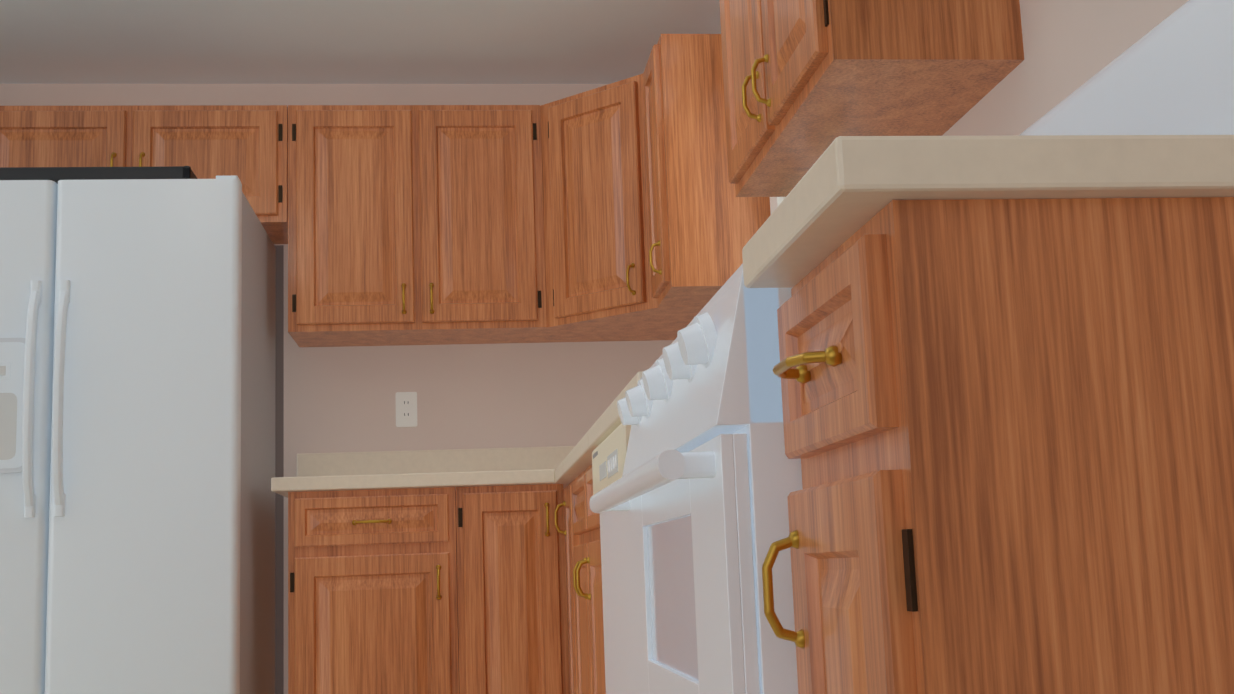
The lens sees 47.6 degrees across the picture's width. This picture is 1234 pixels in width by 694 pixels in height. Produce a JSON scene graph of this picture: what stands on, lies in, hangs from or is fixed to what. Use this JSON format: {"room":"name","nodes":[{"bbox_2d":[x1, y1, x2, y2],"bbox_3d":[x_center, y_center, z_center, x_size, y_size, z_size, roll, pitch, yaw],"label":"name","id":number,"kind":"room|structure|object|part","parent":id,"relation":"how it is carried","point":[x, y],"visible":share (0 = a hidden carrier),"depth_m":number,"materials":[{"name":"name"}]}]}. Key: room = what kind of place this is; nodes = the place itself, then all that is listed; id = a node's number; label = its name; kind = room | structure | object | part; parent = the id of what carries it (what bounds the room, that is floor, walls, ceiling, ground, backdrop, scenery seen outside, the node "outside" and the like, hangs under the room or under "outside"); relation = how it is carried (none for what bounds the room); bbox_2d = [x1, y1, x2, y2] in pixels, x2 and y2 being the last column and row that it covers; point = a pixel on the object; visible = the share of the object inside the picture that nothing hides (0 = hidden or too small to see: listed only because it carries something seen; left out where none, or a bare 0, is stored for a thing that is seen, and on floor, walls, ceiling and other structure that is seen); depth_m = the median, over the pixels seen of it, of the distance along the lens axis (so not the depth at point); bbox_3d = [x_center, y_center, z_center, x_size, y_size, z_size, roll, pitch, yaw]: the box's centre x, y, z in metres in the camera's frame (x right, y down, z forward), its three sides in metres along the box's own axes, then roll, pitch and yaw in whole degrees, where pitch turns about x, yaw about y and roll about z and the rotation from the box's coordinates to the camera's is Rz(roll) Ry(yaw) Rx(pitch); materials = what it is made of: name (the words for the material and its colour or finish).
{"room":"kitchen","nodes":[
{"label":"kitchen","id":0,"kind":"room"},
{"bbox_2d":[0,84,673,693],"bbox_3d":[-0.866,0.237,4.787,2.478,2.326,0.140,-1,-9,-6],"label":"wall","id":1,"kind":"structure","parent":0,"point":[470,396],"depth_m":4.77,"materials":[{"name":"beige paint"}]},
{"bbox_2d":[0,105,287,243],"bbox_3d":[-1.567,-0.563,4.586,0.983,0.389,0.362,-1,-9,-6],"label":"upper cabinet","id":2,"kind":"object","parent":1,"relation":"attached to","point":[247,145],"visible":0.42,"depth_m":4.47,"materials":[{"name":"brown wood"}]},
{"bbox_2d":[395,392,416,426],"bbox_3d":[-0.712,0.211,4.732,0.072,0.118,0.009,-1,-9,-6],"label":"electrical outlet","id":3,"kind":"object","parent":1,"relation":"attached to","point":[406,409],"visible":1,"depth_m":4.73,"materials":[{"name":"white plastic"}]},
{"bbox_2d":[288,105,546,346],"bbox_3d":[-0.661,-0.404,4.656,0.819,0.747,0.362,-1,-9,-6],"label":"upper cabinet","id":4,"kind":"object","parent":1,"relation":"attached to","point":[415,224],"visible":1,"depth_m":4.51,"materials":[{"name":"brown wood"}]},
{"bbox_2d":[0,0,720,83],"bbox_3d":[-1.399,-1.164,3.561,4.030,0.100,8.880,-1,-9,-6],"label":"ceiling","id":5,"kind":"structure","parent":0,"point":[326,41],"depth_m":4.50,"materials":[{"name":"paint"}]},
{"bbox_2d":[942,0,1188,135],"bbox_3d":[0.735,-0.243,2.112,0.140,2.326,5.880,-1,-9,-6],"label":"wall","id":6,"kind":"structure","parent":0,"point":[1070,47],"depth_m":2.11,"materials":[{"name":"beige paint"}]},
{"bbox_2d":[540,74,703,342],"bbox_3d":[0.071,-0.440,4.605,0.628,0.747,0.628,-1,-9,-6],"label":"upper cabinet","id":7,"kind":"object","parent":6,"relation":"attached to","point":[649,320],"depth_m":4.43,"materials":[{"name":"brown wood"}]},
{"bbox_3d":[-0.069,-0.461,4.438,0.268,0.703,0.284,-1,-9,-6],"label":"wall cabinet","id":8,"kind":"part","parent":7,"relation":"part of","materials":[{"name":"brown wood"}]},
{"bbox_2d":[643,34,770,306],"bbox_3d":[0.253,-0.517,4.158,0.362,0.747,0.308,-1,-9,-6],"label":"upper cabinet","id":9,"kind":"object","parent":6,"relation":"attached to","point":[705,223],"visible":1,"depth_m":4.01,"materials":[{"name":"brown wood"}]},
{"bbox_2d":[770,197,784,213],"bbox_3d":[0.541,-0.447,3.542,0.205,1.114,0.950,-1,-9,-6],"label":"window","id":10,"kind":"structure","parent":6,"relation":"in","point":[775,202],"depth_m":3.93,"materials":[{"name":"white"}]},
{"bbox_2d":[719,0,1023,196],"bbox_3d":[0.411,-0.757,2.665,0.362,0.747,0.820,-1,-9,-6],"label":"upper cabinet","id":11,"kind":"object","parent":6,"relation":"attached to","point":[807,83],"visible":1,"depth_m":2.38,"materials":[{"name":"brown wood"}]},
{"bbox_3d":[-1.411,1.363,4.130,4.030,0.060,6.960,-1,-9,-6],"label":"floor","id":12,"kind":"structure","parent":0,"visible":0},
{"bbox_2d":[0,175,275,693],"bbox_3d":[-1.488,0.447,4.117,0.841,1.750,0.880,-1,-9,-6],"label":"refrigerator","id":13,"kind":"object","parent":12,"relation":"on","point":[137,412],"visible":1,"depth_m":3.80,"materials":[{"name":"white metal"}]},
{"bbox_2d":[0,166,197,183],"bbox_3d":[-1.552,-0.459,4.124,0.640,0.045,0.360,-1,-9,-6],"label":"tray","id":14,"kind":"object","parent":13,"relation":"on","point":[56,174],"visible":0.31,"depth_m":3.95,"materials":[{"name":"black plastic"}]},
{"bbox_2d":[288,487,459,693],"bbox_3d":[-0.730,0.891,4.296,0.483,0.873,0.638,-1,-9,-6],"label":"base cabinet","id":15,"kind":"object","parent":12,"relation":"on","point":[372,593],"visible":1,"depth_m":4.04,"materials":[{"name":"brown wood"}]},
{"bbox_2d":[456,484,569,693],"bbox_3d":[-0.330,0.883,4.340,0.318,0.873,0.638,-1,-9,-6],"label":"base cabinet","id":16,"kind":"object","parent":12,"relation":"on","point":[512,603],"visible":1,"depth_m":4.08,"materials":[{"name":"brown wood"}]},
{"bbox_2d":[271,447,546,497],"bbox_3d":[-0.628,0.376,4.379,0.810,0.160,0.660,-1,-9,-6],"label":"countertop","id":17,"kind":"structure","parent":16,"relation":"on","point":[340,471],"depth_m":4.66,"materials":[{"name":"laminate"}]},
{"bbox_2d":[563,484,569,685],"bbox_3d":[0.127,0.876,4.406,0.605,0.873,0.605,-1,-9,-6],"label":"base cabinet","id":18,"kind":"object","parent":12,"relation":"on","point":[566,487],"visible":0.11,"depth_m":4.37,"materials":[{"name":"brown wood"}]},
{"bbox_2d":[554,477,579,693],"bbox_3d":[0.157,0.806,3.965,0.638,0.873,0.290,-1,-9,-6],"label":"base cabinet","id":19,"kind":"object","parent":12,"relation":"on","point":[572,540],"visible":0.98,"depth_m":3.96,"materials":[{"name":"brown wood"}]},
{"bbox_2d":[571,464,605,693],"bbox_3d":[0.222,0.708,3.357,0.638,0.873,0.945,-1,-9,-6],"label":"base cabinet","id":20,"kind":"object","parent":12,"relation":"on","point":[587,577],"visible":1,"depth_m":3.36,"materials":[{"name":"brown wood"}]},
{"bbox_2d":[547,371,642,488],"bbox_3d":[0.200,0.253,3.462,0.641,0.307,2.672,-1,-9,-6],"label":"countertop","id":21,"kind":"structure","parent":20,"relation":"on","point":[564,463],"depth_m":3.28,"materials":[{"name":"laminate"}]},
{"bbox_2d":[592,423,631,693],"bbox_3d":[0.308,0.585,2.577,0.632,0.868,0.636,-1,-9,-6],"label":"dishwasher","id":22,"kind":"object","parent":12,"relation":"on","point":[609,452],"visible":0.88,"depth_m":2.60,"materials":[{"name":"white"}]},
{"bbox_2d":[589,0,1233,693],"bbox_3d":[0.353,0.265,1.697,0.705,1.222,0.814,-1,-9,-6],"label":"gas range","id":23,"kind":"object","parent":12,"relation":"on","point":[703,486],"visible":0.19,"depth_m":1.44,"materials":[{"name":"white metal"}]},
{"bbox_2d":[762,197,1233,693],"bbox_3d":[0.461,0.346,1.113,0.638,0.873,0.318,-1,-9,-6],"label":"base cabinet","id":24,"kind":"object","parent":12,"relation":"on","point":[1008,424],"visible":1,"depth_m":0.99,"materials":[{"name":"brown wood"}]},
{"bbox_2d":[742,135,1233,287],"bbox_3d":[0.446,-0.167,1.183,0.631,0.160,0.344,-1,-9,-6],"label":"countertop","id":25,"kind":"structure","parent":24,"relation":"on","point":[839,193],"depth_m":0.99,"materials":[{"name":"laminate"}]}
]}

